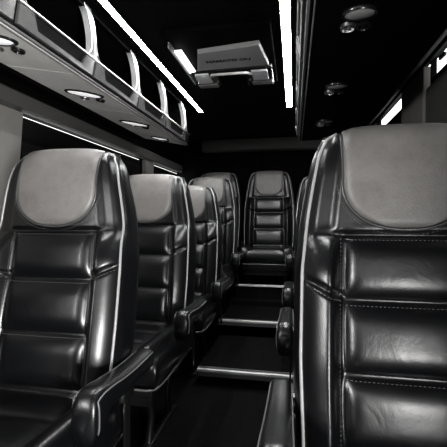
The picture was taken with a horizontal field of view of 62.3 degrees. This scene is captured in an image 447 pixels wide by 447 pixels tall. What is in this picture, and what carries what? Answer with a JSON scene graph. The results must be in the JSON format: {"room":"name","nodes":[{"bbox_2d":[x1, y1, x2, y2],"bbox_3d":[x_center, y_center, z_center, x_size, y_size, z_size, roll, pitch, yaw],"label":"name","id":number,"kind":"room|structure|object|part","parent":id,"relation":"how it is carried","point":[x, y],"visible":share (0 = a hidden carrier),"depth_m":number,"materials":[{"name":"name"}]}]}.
{"room":"vehicle interior","nodes":[
{"label":"vehicle interior","id":0,"kind":"room"},
{"bbox_2d":[0,74,182,173],"bbox_3d":[-1.001,0.016,1.667,0.090,1.810,5.400,0,1,11],"label":"wall","id":1,"kind":"structure","parent":0,"point":[173,152],"depth_m":2.56,"materials":[{"name":"black plastic"}]},
{"bbox_2d":[0,104,22,219],"bbox_3d":[-1.061,-0.203,1.252,0.085,0.602,0.970,0,1,11],"label":"trim","id":2,"kind":"structure","parent":1,"relation":"attached to","point":[11,120],"depth_m":1.63,"materials":[{"name":"grey plastic"}]},
{"bbox_2d":[19,111,141,174],"bbox_3d":[-0.829,-0.237,2.429,0.024,0.628,1.420,0,1,11],"label":"window","id":3,"kind":"structure","parent":1,"relation":"in","point":[36,136],"depth_m":1.99,"materials":[{"name":"black glass"}]},
{"bbox_2d":[0,83,181,171],"bbox_3d":[-0.961,-0.555,1.522,0.062,0.073,5.150,0,1,11],"label":"trim","id":4,"kind":"structure","parent":1,"relation":"attached to","point":[11,98],"depth_m":2.04,"materials":[{"name":"grey plastic"}]},
{"bbox_2d":[0,0,189,145],"bbox_3d":[-0.816,-0.720,1.129,0.485,0.320,3.502,0,1,11],"label":"luggage rack","id":5,"kind":"object","parent":1,"relation":"attached to","point":[52,63],"visible":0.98,"depth_m":1.59,"materials":[{"name":"grey plastic"}]},
{"bbox_2d":[0,35,25,54],"bbox_3d":[-0.741,-0.592,1.206,0.197,0.048,0.143,0,1,11],"label":"light","id":6,"kind":"object","parent":5,"relation":"attached to","point":[6,41],"visible":1,"depth_m":1.19,"materials":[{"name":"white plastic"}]},
{"bbox_3d":[-0.762,-0.602,1.176,0.318,0.072,0.551,0,1,11],"label":"underside panel","id":7,"kind":"part","parent":5,"relation":"part of","materials":[{"name":"grey plastic"}]},
{"bbox_3d":[-0.658,-0.611,1.723,0.318,0.072,0.556,0,1,11],"label":"underside panel","id":8,"kind":"part","parent":5,"relation":"part of","materials":[{"name":"grey plastic"}]},
{"bbox_2d":[64,89,104,102],"bbox_3d":[-0.640,-0.601,1.737,0.197,0.048,0.143,0,1,11],"label":"light","id":9,"kind":"object","parent":5,"relation":"attached to","point":[85,95],"visible":1,"depth_m":1.70,"materials":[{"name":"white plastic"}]},
{"bbox_3d":[-0.555,-0.621,2.264,0.318,0.072,0.536,0,1,11],"label":"underside panel","id":10,"kind":"part","parent":5,"relation":"part of","materials":[{"name":"grey plastic"}]},
{"bbox_3d":[-0.617,-0.864,1.105,0.032,0.030,3.470,0,1,11],"label":"header rail","id":11,"kind":"part","parent":5,"relation":"part of","materials":[{"name":"black plastic"}]},
{"bbox_2d":[119,120,149,128],"bbox_3d":[-0.537,-0.610,2.277,0.197,0.048,0.143,0,1,11],"label":"light","id":12,"kind":"object","parent":5,"relation":"attached to","point":[132,123],"visible":0.98,"depth_m":2.24,"materials":[{"name":"white plastic"}]},
{"bbox_3d":[-0.475,-0.628,2.686,0.318,0.072,0.316,0,1,11],"label":"underside panel","id":13,"kind":"part","parent":5,"relation":"part of","materials":[{"name":"grey plastic"}]},
{"bbox_2d":[150,136,168,141],"bbox_3d":[-0.457,-0.618,2.700,0.138,0.037,0.123,0,1,11],"label":"light","id":14,"kind":"object","parent":5,"relation":"attached to","point":[155,137],"visible":0.99,"depth_m":2.66,"materials":[{"name":"white plastic"}]},
{"bbox_2d":[142,160,153,173],"bbox_3d":[-0.684,-0.237,3.232,0.085,0.602,0.200,0,1,11],"label":"trim","id":15,"kind":"structure","parent":1,"relation":"attached to","point":[147,167],"depth_m":3.17,"materials":[{"name":"grey plastic"}]},
{"bbox_2d":[154,164,178,176],"bbox_3d":[-0.581,-0.259,3.731,0.024,0.628,0.810,0,1,11],"label":"window","id":16,"kind":"structure","parent":1,"relation":"in","point":[157,170],"depth_m":3.64,"materials":[{"name":"black glass"}]},
{"bbox_2d":[27,0,297,142],"bbox_3d":[-0.029,-0.917,1.517,2.010,0.060,5.500,0,1,11],"label":"ceiling","id":17,"kind":"structure","parent":0,"point":[251,111],"depth_m":1.98,"materials":[{"name":"black"}]},
{"bbox_2d":[96,0,203,112],"bbox_3d":[-0.377,-0.885,1.950,0.044,0.014,2.120,0,1,11],"label":"light strip","id":18,"kind":"object","parent":17,"relation":"attached to","point":[109,7],"visible":1,"depth_m":1.84,"materials":[{"name":"white plastic"}]},
{"bbox_2d":[161,19,277,88],"bbox_3d":[0.025,-0.845,1.986,0.500,0.098,0.700,0,1,11],"label":"roof hatch","id":19,"kind":"object","parent":17,"relation":"attached to","point":[233,54],"visible":1,"depth_m":1.84,"materials":[{"name":"black plastic"}]},
{"bbox_3d":[0.036,-0.825,2.047,0.234,0.056,0.141,0,1,11],"label":"grab handle","id":20,"kind":"part","parent":19,"relation":"part of","materials":[{"name":"silver metal"}]},
{"bbox_3d":[0.026,-0.857,1.899,0.395,0.024,0.250,0,1,11],"label":"grey panel","id":21,"kind":"part","parent":19,"relation":"part of","materials":[{"name":"grey plastic"}]},
{"bbox_3d":[0.062,-0.837,2.183,0.160,0.018,0.140,0,1,11],"label":"latch plate","id":22,"kind":"part","parent":19,"relation":"part of","materials":[{"name":"black plastic"}]},
{"bbox_2d":[278,0,292,106],"bbox_3d":[0.309,-0.883,1.809,0.052,0.014,2.100,0,1,11],"label":"light strip","id":23,"kind":"object","parent":17,"relation":"attached to","point":[285,6],"visible":1,"depth_m":1.81,"materials":[{"name":"white plastic"}]},
{"bbox_2d":[115,279,295,446],"bbox_3d":[-0.029,0.843,1.547,2.010,0.320,5.500,0,1,11],"label":"floor","id":24,"kind":"structure","parent":0,"point":[210,411],"depth_m":2.02,"materials":[{"name":"grey carpet"}]},
{"bbox_2d":[0,148,153,446],"bbox_3d":[-0.546,0.344,1.011,0.581,1.177,0.674,0,1,11],"label":"seat","id":25,"kind":"object","parent":24,"relation":"on","point":[69,239],"visible":1,"depth_m":1.13,"materials":[{"name":"black leather"}]},
{"bbox_2d":[0,391,122,446],"bbox_3d":[-0.592,0.563,0.947,0.504,0.166,0.500,0,1,11],"label":"seat cushion","id":26,"kind":"object","parent":25,"relation":"on","point":[27,418],"depth_m":0.99,"materials":[{"name":"black leather"}]},
{"bbox_3d":[-0.286,0.444,1.017,0.068,0.119,0.365,0,1,11],"label":"armrest","id":27,"kind":"part","parent":25,"relation":"part of","materials":[{"name":"black leather"}]},
{"bbox_2d":[129,174,206,446],"bbox_3d":[-0.408,0.331,1.738,0.581,1.177,0.674,0,1,11],"label":"seat","id":28,"kind":"object","parent":24,"relation":"on","point":[167,311],"visible":0.54,"depth_m":1.83,"materials":[{"name":"black leather"}]},
{"bbox_3d":[-0.449,0.680,1.701,0.440,0.100,0.470,0,1,11],"label":"seat frame","id":29,"kind":"part","parent":28,"relation":"part of","materials":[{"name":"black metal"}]},
{"bbox_2d":[132,324,191,389],"bbox_3d":[-0.454,0.551,1.674,0.504,0.166,0.500,0,1,11],"label":"seat cushion","id":30,"kind":"object","parent":28,"relation":"on","point":[161,339],"depth_m":1.55,"materials":[{"name":"black leather"}]},
{"bbox_3d":[-0.406,0.129,1.919,0.514,0.775,0.264,0,1,11],"label":"backrest","id":31,"kind":"part","parent":28,"relation":"part of","materials":[{"name":"black leather"}]},
{"bbox_3d":[-0.148,0.431,1.744,0.068,0.119,0.365,0,1,11],"label":"armrest","id":32,"kind":"part","parent":28,"relation":"part of","materials":[{"name":"black leather"}]},
{"bbox_2d":[188,185,229,377],"bbox_3d":[-0.273,0.319,2.445,0.581,1.177,0.674,0,1,11],"label":"seat","id":33,"kind":"object","parent":24,"relation":"on","point":[209,284],"visible":0.43,"depth_m":2.54,"materials":[{"name":"black leather"}]},
{"bbox_3d":[-0.314,0.668,2.408,0.440,0.100,0.470,0,1,11],"label":"seat frame","id":34,"kind":"part","parent":33,"relation":"part of","materials":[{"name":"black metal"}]},
{"bbox_2d":[191,293,219,330],"bbox_3d":[-0.319,0.538,2.381,0.504,0.166,0.500,0,1,11],"label":"seat cushion","id":35,"kind":"object","parent":33,"relation":"on","point":[213,307],"depth_m":2.29,"materials":[{"name":"black leather"}]},
{"bbox_3d":[-0.271,0.117,2.626,0.514,0.775,0.264,0,1,11],"label":"backrest","id":36,"kind":"part","parent":33,"relation":"part of","materials":[{"name":"black leather"}]},
{"bbox_3d":[-0.013,0.419,2.451,0.068,0.119,0.365,0,1,11],"label":"armrest","id":37,"kind":"part","parent":33,"relation":"part of","materials":[{"name":"black leather"}]},
{"bbox_2d":[188,177,244,326],"bbox_3d":[-0.137,0.184,3.038,0.581,1.177,0.674,0,1,11],"label":"seat","id":38,"kind":"object","parent":24,"relation":"on","point":[223,188],"visible":0.37,"depth_m":3.14,"materials":[{"name":"black leather"}]},
{"bbox_3d":[-0.135,-0.019,3.219,0.514,0.775,0.264,0,1,11],"label":"backrest","id":39,"kind":"part","parent":38,"relation":"part of","materials":[{"name":"black leather"}]},
{"bbox_2d":[221,264,235,283],"bbox_3d":[-0.183,0.403,2.974,0.504,0.166,0.500,0,1,11],"label":"seat cushion","id":40,"kind":"object","parent":38,"relation":"on","point":[227,270],"depth_m":2.91,"materials":[{"name":"black leather"}]},
{"bbox_3d":[0.123,0.284,3.044,0.068,0.119,0.365,0,1,11],"label":"armrest","id":41,"kind":"part","parent":38,"relation":"part of","materials":[{"name":"black leather"}]},
{"bbox_2d":[201,172,243,293],"bbox_3d":[-0.090,0.058,3.658,0.541,1.177,0.676,0,1,11],"label":"seat","id":42,"kind":"object","parent":24,"relation":"on","point":[233,177],"visible":0.13,"depth_m":3.81,"materials":[{"name":"black leather"}]},
{"bbox_3d":[-0.067,-0.144,3.835,0.514,0.775,0.264,0,1,11],"label":"backrest","id":43,"kind":"part","parent":42,"relation":"part of","materials":[{"name":"black leather"}]},
{"bbox_2d":[197,366,292,382],"bbox_3d":[0.119,0.837,2.055,0.540,0.042,0.044,0,1,11],"label":"trim","id":44,"kind":"structure","parent":24,"relation":"attached to","point":[257,375],"depth_m":2.04,"materials":[{"name":"silver metal"}]},
{"bbox_2d":[219,318,276,327],"bbox_3d":[0.235,0.717,2.662,0.540,0.042,0.044,0,1,11],"label":"trim","id":45,"kind":"structure","parent":24,"relation":"attached to","point":[225,321],"depth_m":2.65,"materials":[{"name":"silver metal"}]},
{"bbox_2d":[236,286,282,299],"bbox_3d":[0.352,0.600,3.219,0.490,0.117,0.035,0,1,11],"label":"step","id":46,"kind":"structure","parent":24,"relation":"on","point":[275,293],"depth_m":3.21,"materials":[{"name":"grey carpet"}]},
{"bbox_2d":[236,284,283,287],"bbox_3d":[0.350,0.540,3.208,0.490,0.014,0.042,0,1,11],"label":"trim","id":47,"kind":"structure","parent":46,"relation":"on","point":[249,285],"depth_m":3.19,"materials":[{"name":"silver metal"}]},
{"bbox_2d":[237,171,294,284],"bbox_3d":[0.431,0.060,3.518,0.541,1.177,0.676,0,1,11],"label":"seat","id":48,"kind":"object","parent":24,"relation":"on","point":[269,207],"visible":0.97,"depth_m":3.63,"materials":[{"name":"black leather"}]},
{"bbox_3d":[0.411,0.409,3.477,0.440,0.100,0.470,0,1,11],"label":"seat frame","id":49,"kind":"part","parent":48,"relation":"part of","materials":[{"name":"black metal"}]},
{"bbox_2d":[237,245,293,265],"bbox_3d":[0.406,0.280,3.450,0.504,0.166,0.500,0,1,11],"label":"seat cushion","id":50,"kind":"object","parent":48,"relation":"on","point":[255,255],"depth_m":3.22,"materials":[{"name":"black leather"}]},
{"bbox_3d":[0.454,-0.142,3.695,0.514,0.775,0.264,0,1,11],"label":"backrest","id":51,"kind":"part","parent":48,"relation":"part of","materials":[{"name":"black leather"}]},
{"bbox_2d":[276,178,307,415],"bbox_3d":[0.505,0.336,1.462,0.581,1.177,0.674,0,1,11],"label":"seat","id":52,"kind":"object","parent":24,"relation":"on","point":[285,323],"visible":0.09,"depth_m":1.42,"materials":[{"name":"black leather"}]},
{"bbox_3d":[0.265,0.434,1.563,0.068,0.119,0.365,0,1,11],"label":"armrest","id":53,"kind":"part","parent":52,"relation":"part of","materials":[{"name":"black leather"}]},
{"bbox_3d":[0.571,0.134,1.631,0.514,0.775,0.264,0,1,11],"label":"backrest","id":54,"kind":"part","parent":52,"relation":"part of","materials":[{"name":"black leather"}]},
{"bbox_2d":[282,192,302,307],"bbox_3d":[0.640,0.324,2.170,0.581,1.177,0.674,0,1,11],"label":"seat","id":55,"kind":"object","parent":24,"relation":"on","point":[288,288],"visible":0.12,"depth_m":2.10,"materials":[{"name":"black leather"}]},
{"bbox_3d":[0.400,0.422,2.270,0.068,0.119,0.365,0,1,11],"label":"armrest","id":56,"kind":"part","parent":55,"relation":"part of","materials":[{"name":"black leather"}]},
{"bbox_3d":[0.706,0.122,2.338,0.514,0.775,0.264,0,1,11],"label":"backrest","id":57,"kind":"part","parent":55,"relation":"part of","materials":[{"name":"black leather"}]},
{"bbox_2d":[285,177,307,281],"bbox_3d":[0.773,0.187,2.865,0.581,1.177,0.674,0,1,11],"label":"seat","id":58,"kind":"object","parent":24,"relation":"on","point":[289,257],"visible":0.19,"depth_m":3.07,"materials":[{"name":"black leather"}]},
{"bbox_3d":[0.532,0.285,2.966,0.068,0.119,0.365,0,1,11],"label":"armrest","id":59,"kind":"part","parent":58,"relation":"part of","materials":[{"name":"black leather"}]},
{"bbox_3d":[0.839,-0.015,3.033,0.514,0.775,0.264,0,1,11],"label":"backrest","id":60,"kind":"part","parent":58,"relation":"part of","materials":[{"name":"black leather"}]},
{"bbox_2d":[257,123,446,446],"bbox_3d":[0.358,0.350,0.691,0.581,1.177,0.674,0,1,11],"label":"seat","id":61,"kind":"object","parent":24,"relation":"on","point":[370,332],"visible":1,"depth_m":0.84,"materials":[{"name":"black leather"}]},
{"bbox_3d":[0.118,0.448,0.792,0.068,0.119,0.365,0,1,11],"label":"armrest","id":62,"kind":"part","parent":61,"relation":"part of","materials":[{"name":"black leather"}]},
{"bbox_2d":[179,142,316,280],"bbox_3d":[0.472,-0.028,4.160,2.010,1.810,0.050,0,1,11],"label":"wall","id":63,"kind":"structure","parent":0,"point":[192,150],"depth_m":4.25,"materials":[{"name":"black"}]},
{"bbox_2d":[195,154,261,265],"bbox_3d":[0.047,-0.148,4.186,0.765,1.250,0.045,0,1,11],"label":"door","id":64,"kind":"structure","parent":63,"relation":"in","point":[243,166],"depth_m":4.14,"materials":[{"name":"black plastic"}]},
{"bbox_2d":[202,137,321,152],"bbox_3d":[0.465,-0.858,4.030,1.400,0.115,0.160,0,1,11],"label":"trim","id":65,"kind":"structure","parent":63,"relation":"attached to","point":[277,143],"depth_m":3.98,"materials":[{"name":"grey plastic"}]},
{"bbox_2d":[263,152,315,249],"bbox_3d":[0.808,-0.145,4.041,0.765,1.250,0.045,0,1,11],"label":"door","id":66,"kind":"structure","parent":63,"relation":"in","point":[297,165],"depth_m":4.02,"materials":[{"name":"black plastic"}]},
{"bbox_2d":[369,64,429,125],"bbox_3d":[0.925,0.022,1.300,0.090,1.810,5.400,0,1,11],"label":"wall","id":67,"kind":"structure","parent":0,"point":[383,111],"depth_m":2.90,"materials":[{"name":"black plastic"}]},
{"bbox_2d":[295,0,446,141],"bbox_3d":[0.492,-0.715,0.880,0.623,0.320,3.502,0,1,11],"label":"luggage rack","id":68,"kind":"object","parent":67,"relation":"attached to","point":[377,63],"visible":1,"depth_m":1.28,"materials":[{"name":"black plastic"}]},
{"bbox_2d":[316,119,332,126],"bbox_3d":[0.582,-0.580,2.136,0.094,0.014,0.125,-1,1,11],"label":"light","id":69,"kind":"object","parent":68,"relation":"attached to","point":[324,122],"visible":1,"depth_m":2.11,"materials":[{"name":"black plastic"}]},
{"bbox_2d":[324,82,347,94],"bbox_3d":[0.473,-0.570,1.566,0.094,0.014,0.125,-1,1,11],"label":"light","id":70,"kind":"object","parent":68,"relation":"attached to","point":[336,87],"visible":1,"depth_m":1.54,"materials":[{"name":"black plastic"}]},
{"bbox_3d":[0.797,-0.687,2.442,0.552,0.199,0.316,0,1,11],"label":"underside panel","id":71,"kind":"part","parent":68,"relation":"part of","materials":[{"name":"black plastic"}]},
{"bbox_2d":[340,4,377,32],"bbox_3d":[0.369,-0.560,1.016,0.094,0.014,0.125,-1,1,11],"label":"light","id":72,"kind":"object","parent":68,"relation":"attached to","point":[356,17],"visible":1,"depth_m":1.00,"materials":[{"name":"black plastic"}]},
{"bbox_3d":[0.717,-0.680,2.020,0.552,0.199,0.536,0,1,11],"label":"underside panel","id":73,"kind":"part","parent":68,"relation":"part of","materials":[{"name":"black plastic"}]},
{"bbox_3d":[0.614,-0.670,1.480,0.552,0.199,0.556,0,1,11],"label":"underside panel","id":74,"kind":"part","parent":68,"relation":"part of","materials":[{"name":"black plastic"}]},
{"bbox_3d":[0.510,-0.661,0.932,0.552,0.199,0.551,0,1,11],"label":"underside panel","id":75,"kind":"part","parent":68,"relation":"part of","materials":[{"name":"black plastic"}]},
{"bbox_2d":[378,95,401,124],"bbox_3d":[1.127,-0.357,2.487,0.024,0.867,0.710,0,1,11],"label":"window","id":76,"kind":"structure","parent":67,"relation":"in","point":[396,119],"depth_m":2.42,"materials":[{"name":"black glass"}]},
{"bbox_2d":[387,110,400,123],"bbox_3d":[1.127,-0.319,2.488,0.016,0.750,0.680,0,1,11],"label":"blind","id":77,"kind":"object","parent":76,"relation":"attached to","point":[396,119],"depth_m":2.35,"materials":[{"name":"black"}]},
{"bbox_2d":[401,66,429,123],"bbox_3d":[1.013,-0.334,1.954,0.047,0.840,0.370,0,1,11],"label":"trim","id":78,"kind":"structure","parent":67,"relation":"attached to","point":[413,99],"depth_m":1.87,"materials":[{"name":"grey plastic"}]},
{"bbox_2d":[426,70,446,122],"bbox_3d":[0.967,-0.275,1.595,0.080,0.735,0.345,0,1,11],"label":"trim","id":79,"kind":"structure","parent":67,"relation":"attached to","point":[436,93],"depth_m":1.60,"materials":[{"name":"grey plastic"}]},
{"bbox_2d":[430,44,446,84],"bbox_3d":[0.836,-0.331,0.991,0.034,0.867,1.540,0,1,11],"label":"window","id":80,"kind":"structure","parent":67,"relation":"in","point":[434,75],"depth_m":1.71,"materials":[{"name":"black glass"}]},
{"bbox_2d":[432,63,446,80],"bbox_3d":[0.841,-0.292,0.990,0.016,0.750,1.510,0,1,11],"label":"blind","id":81,"kind":"object","parent":80,"relation":"attached to","point":[434,76],"depth_m":1.65,"materials":[{"name":"black"}]}
]}

